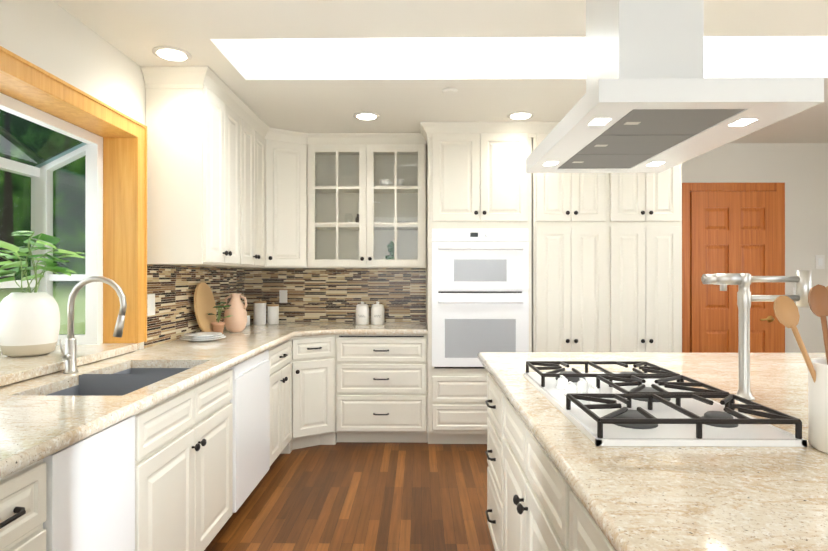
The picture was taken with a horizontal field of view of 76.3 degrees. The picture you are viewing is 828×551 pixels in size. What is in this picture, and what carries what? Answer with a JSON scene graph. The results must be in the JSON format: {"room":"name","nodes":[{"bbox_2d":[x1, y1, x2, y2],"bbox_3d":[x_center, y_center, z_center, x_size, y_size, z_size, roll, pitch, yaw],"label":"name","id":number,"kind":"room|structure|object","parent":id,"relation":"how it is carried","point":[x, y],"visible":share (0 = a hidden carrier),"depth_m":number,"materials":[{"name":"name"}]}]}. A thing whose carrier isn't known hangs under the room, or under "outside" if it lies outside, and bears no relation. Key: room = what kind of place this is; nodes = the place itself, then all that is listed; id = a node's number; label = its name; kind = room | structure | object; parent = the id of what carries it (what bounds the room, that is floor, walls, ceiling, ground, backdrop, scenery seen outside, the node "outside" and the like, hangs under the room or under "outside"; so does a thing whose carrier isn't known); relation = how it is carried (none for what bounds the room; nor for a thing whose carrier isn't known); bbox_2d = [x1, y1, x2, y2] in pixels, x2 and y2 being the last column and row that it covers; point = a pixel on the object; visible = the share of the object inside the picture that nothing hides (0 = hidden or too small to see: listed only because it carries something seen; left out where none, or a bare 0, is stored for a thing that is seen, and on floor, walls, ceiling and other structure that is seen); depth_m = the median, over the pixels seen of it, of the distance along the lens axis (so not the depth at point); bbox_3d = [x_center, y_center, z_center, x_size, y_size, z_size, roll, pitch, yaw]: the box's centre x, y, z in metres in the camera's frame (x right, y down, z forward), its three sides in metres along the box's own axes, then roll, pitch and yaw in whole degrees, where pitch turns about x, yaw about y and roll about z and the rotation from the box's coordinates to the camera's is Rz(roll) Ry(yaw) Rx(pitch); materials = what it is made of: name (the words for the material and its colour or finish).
{"room":"kitchen","nodes":[
{"label":"kitchen","id":0,"kind":"room"},
{"bbox_2d":[0,0,244,349],"bbox_3d":[-1.657,0.022,1.205,0.175,2.620,7.130,0,0,1],"label":"wall","id":1,"kind":"structure","parent":0,"point":[54,38],"depth_m":2.40,"materials":[{"name":"beige paint"}]},
{"bbox_2d":[0,343,139,386],"bbox_3d":[-1.817,0.395,2.134,0.565,0.040,1.623,0,0,1],"label":"window sill","id":2,"kind":"structure","parent":1,"relation":"attached to","point":[15,369],"depth_m":2.39,"materials":[{"name":"beige stone"}]},
{"bbox_2d":[0,231,85,356],"bbox_3d":[-1.793,0.078,2.490,0.429,0.593,0.560,0,0,1],"label":"potted plant","id":3,"kind":"object","parent":2,"relation":"on","point":[29,323],"visible":1,"depth_m":2.44,"materials":[{"name":"green plant"}]},
{"bbox_2d":[8,360,131,395],"bbox_3d":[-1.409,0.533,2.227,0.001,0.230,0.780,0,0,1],"label":"countertop","id":4,"kind":"structure","parent":1,"relation":"attached to","point":[70,386],"depth_m":2.14,"materials":[{"name":"beige stone"}]},
{"bbox_2d":[0,46,146,351],"bbox_3d":[-1.815,-0.238,2.135,0.570,1.228,1.756,0,0,1],"label":"window","id":5,"kind":"structure","parent":1,"relation":"in","point":[123,135],"depth_m":2.88,"materials":[{"name":"brown wood"}]},
{"bbox_2d":[44,368,189,395],"bbox_3d":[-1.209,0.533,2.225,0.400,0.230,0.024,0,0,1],"label":"sink","id":6,"kind":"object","parent":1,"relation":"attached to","point":[91,383],"depth_m":2.21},
{"bbox_2d":[132,368,183,371],"bbox_3d":[-1.205,0.534,2.615,0.400,0.230,0.001,0,0,1],"label":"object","id":7,"kind":"structure","parent":1,"relation":"attached to","point":[133,369],"depth_m":2.62,"materials":[{"name":"grey metal"}]},
{"bbox_2d":[141,66,244,267],"bbox_3d":[-1.370,-0.624,3.338,0.346,1.117,0.600,0,0,1],"label":"upper cabinet","id":8,"kind":"object","parent":1,"relation":"attached to","point":[234,180],"depth_m":3.04,"materials":[{"name":"beige paint"}]},
{"bbox_2d":[144,264,247,347],"bbox_3d":[-1.538,0.178,3.899,0.008,0.483,1.740,0,0,1],"label":"tile backsplash","id":9,"kind":"structure","parent":1,"relation":"attached to","point":[173,287],"depth_m":3.47,"materials":[{"name":"multicoloured tile"}]},
{"bbox_2d":[147,294,154,315],"bbox_3d":[-1.538,0.172,3.089,0.008,0.125,0.080,0,0,1],"label":"outlet","id":10,"kind":"object","parent":9,"relation":"attached to","point":[151,302],"depth_m":3.07,"materials":[{"name":"white plastic"}]},
{"bbox_2d":[245,106,268,267],"bbox_3d":[-1.364,-0.623,3.938,0.346,1.117,0.600,0,0,1],"label":"upper cabinet","id":11,"kind":"object","parent":1,"relation":"attached to","point":[256,132],"depth_m":3.99,"materials":[{"name":"beige paint"}]},
{"bbox_2d":[269,127,316,267],"bbox_3d":[-1.013,-0.629,4.340,0.367,1.106,0.229,0,0,1],"label":"upper cabinet","id":12,"kind":"object","parent":1,"relation":"attached to","point":[292,154],"depth_m":4.35,"materials":[{"name":"beige paint"}]},
{"bbox_2d":[124,360,211,395],"bbox_3d":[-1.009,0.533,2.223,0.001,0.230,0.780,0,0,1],"label":"countertop","id":13,"kind":"structure","parent":0,"relation":"attached to","point":[156,385],"depth_m":2.16,"materials":[{"name":"beige stone"}]},
{"bbox_2d":[204,442,494,550],"bbox_3d":[1.405,1.362,1.172,6.310,0.060,7.430,0,0,1],"label":"floor","id":14,"kind":"structure","parent":0,"point":[374,496],"depth_m":3.10,"materials":[{"name":"brown wood"}]},
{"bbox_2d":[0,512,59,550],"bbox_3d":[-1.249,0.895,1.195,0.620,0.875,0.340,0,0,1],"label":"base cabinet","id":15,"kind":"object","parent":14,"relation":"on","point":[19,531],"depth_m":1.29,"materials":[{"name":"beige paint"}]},
{"bbox_2d":[0,322,343,459],"bbox_3d":[-1.098,0.439,2.889,0.903,0.040,3.730,0,0,1],"label":"countertop","id":16,"kind":"structure","parent":15,"relation":"on","point":[25,421],"depth_m":1.81,"materials":[{"name":"beige stone"}]},
{"bbox_2d":[59,276,126,373],"bbox_3d":[-1.376,0.210,2.259,0.270,0.416,0.092,0,0,1],"label":"faucet","id":17,"kind":"object","parent":16,"relation":"on","point":[69,356],"depth_m":2.27,"materials":[{"name":"silver metal"}]},
{"bbox_2d":[179,332,225,341],"bbox_3d":[-1.367,0.398,3.417,0.280,0.041,0.280,0,0,1],"label":"plates","id":18,"kind":"object","parent":16,"relation":"on","point":[202,336],"visible":1,"depth_m":3.38,"materials":[{"name":"white ceramic"}]},
{"bbox_2d":[194,282,215,331],"bbox_3d":[-1.489,0.234,3.768,0.067,0.371,0.340,0,0,1],"label":"round cutting board","id":19,"kind":"object","parent":16,"relation":"on","point":[204,302],"visible":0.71,"depth_m":3.73,"materials":[{"name":"brown wood"}]},
{"bbox_2d":[208,302,230,333],"bbox_3d":[-1.380,0.304,3.776,0.175,0.231,0.157,0,0,1],"label":"potted plant","id":20,"kind":"object","parent":16,"relation":"on","point":[218,326],"visible":0.92,"depth_m":3.78,"materials":[{"name":"brown"}]},
{"bbox_2d":[224,293,246,331],"bbox_3d":[-1.331,0.277,3.937,0.188,0.285,0.164,0,0,1],"label":"terracotta jug","id":21,"kind":"object","parent":16,"relation":"on","point":[236,320],"visible":0.94,"depth_m":3.89,"materials":[{"name":"beige"}]},
{"bbox_2d":[246,313,249,325],"bbox_3d":[-1.426,0.362,4.438,0.093,0.117,0.094,0,0,1],"label":"canister","id":22,"kind":"object","parent":16,"relation":"on","point":[248,320],"visible":0.25,"depth_m":4.42,"materials":[{"name":"white ceramic"}]},
{"bbox_2d":[253,299,265,324],"bbox_3d":[-1.325,0.312,4.537,0.106,0.217,0.108,0,0,1],"label":"canister","id":23,"kind":"object","parent":16,"relation":"on","point":[259,312],"visible":1,"depth_m":4.49,"materials":[{"name":"white ceramic"}]},
{"bbox_2d":[267,302,278,323],"bbox_3d":[-1.220,0.327,4.566,0.098,0.187,0.100,0,0,1],"label":"canister","id":24,"kind":"object","parent":16,"relation":"on","point":[272,313],"visible":1,"depth_m":4.53,"materials":[{"name":"white ceramic"}]},
{"bbox_2d":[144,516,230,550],"bbox_3d":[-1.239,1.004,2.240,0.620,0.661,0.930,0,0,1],"label":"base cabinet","id":25,"kind":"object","parent":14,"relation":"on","point":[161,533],"depth_m":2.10,"materials":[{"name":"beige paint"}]},
{"bbox_2d":[0,322,427,515],"bbox_3d":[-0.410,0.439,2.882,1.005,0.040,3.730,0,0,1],"label":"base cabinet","id":26,"kind":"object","parent":14,"relation":"on","point":[199,445],"depth_m":2.66,"materials":[{"name":"white wood"}]},
{"bbox_2d":[356,302,368,324],"bbox_3d":[-0.445,0.323,4.547,0.116,0.195,0.118,0,0,1],"label":"canister","id":27,"kind":"object","parent":26,"relation":"on","point":[362,313],"visible":1,"depth_m":4.50,"materials":[{"name":"white ceramic"}]},
{"bbox_2d":[371,302,383,324],"bbox_3d":[-0.313,0.323,4.545,0.116,0.195,0.118,0,0,1],"label":"canister","id":28,"kind":"object","parent":26,"relation":"on","point":[377,313],"visible":1,"depth_m":4.50,"materials":[{"name":"white ceramic"}]},
{"bbox_2d":[424,121,535,443],"bbox_3d":[0.517,0.078,4.408,0.809,2.517,0.671,0,0,1],"label":"tall cabinet","id":29,"kind":"object","parent":14,"relation":"on","point":[519,259],"depth_m":4.09,"materials":[{"name":"beige paint"}]},
{"bbox_2d":[484,366,616,550],"bbox_3d":[1.483,0.895,0.787,2.349,0.874,3.660,0,0,1],"label":"kitchen island","id":30,"kind":"object","parent":14,"relation":"on","point":[530,507],"depth_m":1.66,"materials":[{"name":"beige paint"}]},
{"bbox_2d":[477,350,827,550],"bbox_3d":[1.642,0.437,0.893,2.631,0.040,3.974,0,0,1],"label":"island countertop","id":31,"kind":"structure","parent":30,"relation":"on","point":[662,451],"depth_m":1.29,"materials":[{"name":"beige stone"}]},
{"bbox_2d":[524,361,806,446],"bbox_3d":[0.706,0.383,1.736,0.510,0.068,0.900,0,0,1],"label":"cooktop","id":32,"kind":"object","parent":31,"relation":"in","point":[637,408],"depth_m":1.48,"materials":[{"name":"white"}]},
{"bbox_2d":[773,284,827,453],"bbox_3d":[1.038,0.218,1.252,0.346,0.396,0.176,0,0,1],"label":"utensil crock","id":33,"kind":"object","parent":31,"relation":"on","point":[786,311],"visible":1,"depth_m":1.26,"materials":[{"name":"white ceramic"}]},
{"bbox_2d":[536,121,611,351],"bbox_3d":[1.216,0.078,4.401,0.590,2.517,0.671,0,0,1],"label":"tall cabinet","id":34,"kind":"object","parent":14,"relation":"on","point":[574,210],"depth_m":4.09,"materials":[{"name":"beige paint"}]},
{"bbox_2d":[612,163,681,352],"bbox_3d":[1.761,0.078,4.395,0.655,2.517,0.671,0,0,1],"label":"tall cabinet","id":35,"kind":"object","parent":14,"relation":"on","point":[647,207],"depth_m":4.09,"materials":[{"name":"beige paint"}]},
{"bbox_2d":[53,0,827,143],"bbox_3d":[1.405,-1.238,1.175,6.310,0.100,7.430,0,0,1],"label":"ceiling","id":36,"kind":"structure","parent":0,"point":[336,97],"depth_m":2.94,"materials":[{"name":"white paint"}]},
{"bbox_2d":[152,46,191,61],"bbox_3d":[-1.293,-1.180,2.818,0.196,0.008,0.196,0,0,1],"label":"recessed light","id":37,"kind":"object","parent":36,"relation":"in","point":[170,53],"visible":1,"depth_m":2.80,"materials":[{"name":"white glass"}]},
{"bbox_2d":[353,112,379,119],"bbox_3d":[-0.351,-1.179,3.908,0.196,0.008,0.196,0,0,1],"label":"recessed light","id":38,"kind":"object","parent":36,"relation":"in","point":[366,115],"visible":1,"depth_m":3.90,"materials":[{"name":"white glass"}]},
{"bbox_2d":[442,88,456,93],"bbox_3d":[0.228,-1.177,3.372,0.100,0.014,0.100,0,0,1],"label":"detector","id":39,"kind":"object","parent":36,"relation":"attached to","point":[449,90],"visible":0.96,"depth_m":3.35,"materials":[{"name":"white plastic"}]},
{"bbox_2d":[507,111,533,119],"bbox_3d":[0.788,-1.179,3.897,0.196,0.008,0.196,0,0,1],"label":"recessed light","id":40,"kind":"object","parent":36,"relation":"in","point":[521,115],"visible":1,"depth_m":3.87,"materials":[{"name":"white glass"}]},
{"bbox_2d":[526,0,823,172],"bbox_3d":[0.758,-0.811,1.794,0.568,0.746,0.915,0,0,1],"label":"hood canopy","id":41,"kind":"object","parent":36,"relation":"hanging from","point":[652,100],"visible":1,"depth_m":1.63,"materials":[{"name":"white metal"}]},
{"bbox_2d":[210,36,827,78],"bbox_3d":[0.764,-1.561,2.962,3.570,0.750,0.670,0,0,1],"label":"skylight","id":42,"kind":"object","parent":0,"point":[245,57],"depth_m":3.21,"materials":[{"name":"white"}]},
{"bbox_2d":[245,143,827,352],"bbox_3d":[1.443,0.026,4.814,6.310,2.620,0.150,0,0,1],"label":"wall","id":43,"kind":"structure","parent":0,"point":[800,170],"depth_m":4.72,"materials":[{"name":"beige paint"}]},
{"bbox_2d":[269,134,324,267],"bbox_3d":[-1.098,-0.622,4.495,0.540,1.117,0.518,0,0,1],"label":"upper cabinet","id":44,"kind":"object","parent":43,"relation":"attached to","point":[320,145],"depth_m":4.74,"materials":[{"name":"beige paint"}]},
{"bbox_2d":[248,269,425,321],"bbox_3d":[-0.698,0.179,4.756,1.610,0.483,0.008,0,0,1],"label":"tile backsplash","id":45,"kind":"structure","parent":43,"relation":"attached to","point":[326,295],"depth_m":4.75,"materials":[{"name":"multicoloured tile"}]},
{"bbox_2d":[279,290,286,302],"bbox_3d":[-1.178,0.189,4.754,0.070,0.115,0.005,0,0,1],"label":"outlet","id":46,"kind":"object","parent":45,"relation":"attached to","point":[282,293],"depth_m":4.75,"materials":[{"name":"white plastic"}]},
{"bbox_2d":[682,183,784,352],"bbox_3d":[2.849,0.254,4.712,0.915,2.165,0.021,0,0,1],"label":"door frame","id":47,"kind":"structure","parent":43,"relation":"attached to","point":[687,188],"depth_m":4.71,"materials":[{"name":"brown wood"}]},
{"bbox_2d":[690,191,776,352],"bbox_3d":[2.849,0.288,4.674,0.755,2.074,0.093,0,0,1],"label":"wood door","id":48,"kind":"structure","parent":43,"relation":"in","point":[733,231],"depth_m":4.69,"materials":[{"name":"brown wood"}]},
{"bbox_2d":[816,255,824,268],"bbox_3d":[3.629,-0.121,4.711,0.075,0.125,0.009,0,0,1],"label":"switch plate","id":49,"kind":"object","parent":43,"relation":"attached to","point":[820,261],"depth_m":4.71,"materials":[{"name":"white plastic"}]},
{"label":"outside","id":50,"kind":"structure","parent":0,"visible":0},
{"bbox_2d":[0,92,98,333],"bbox_3d":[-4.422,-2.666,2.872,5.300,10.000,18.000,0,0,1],"label":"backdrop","id":51,"kind":"structure","parent":50,"point":[63,212],"depth_m":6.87,"materials":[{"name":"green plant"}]}
]}

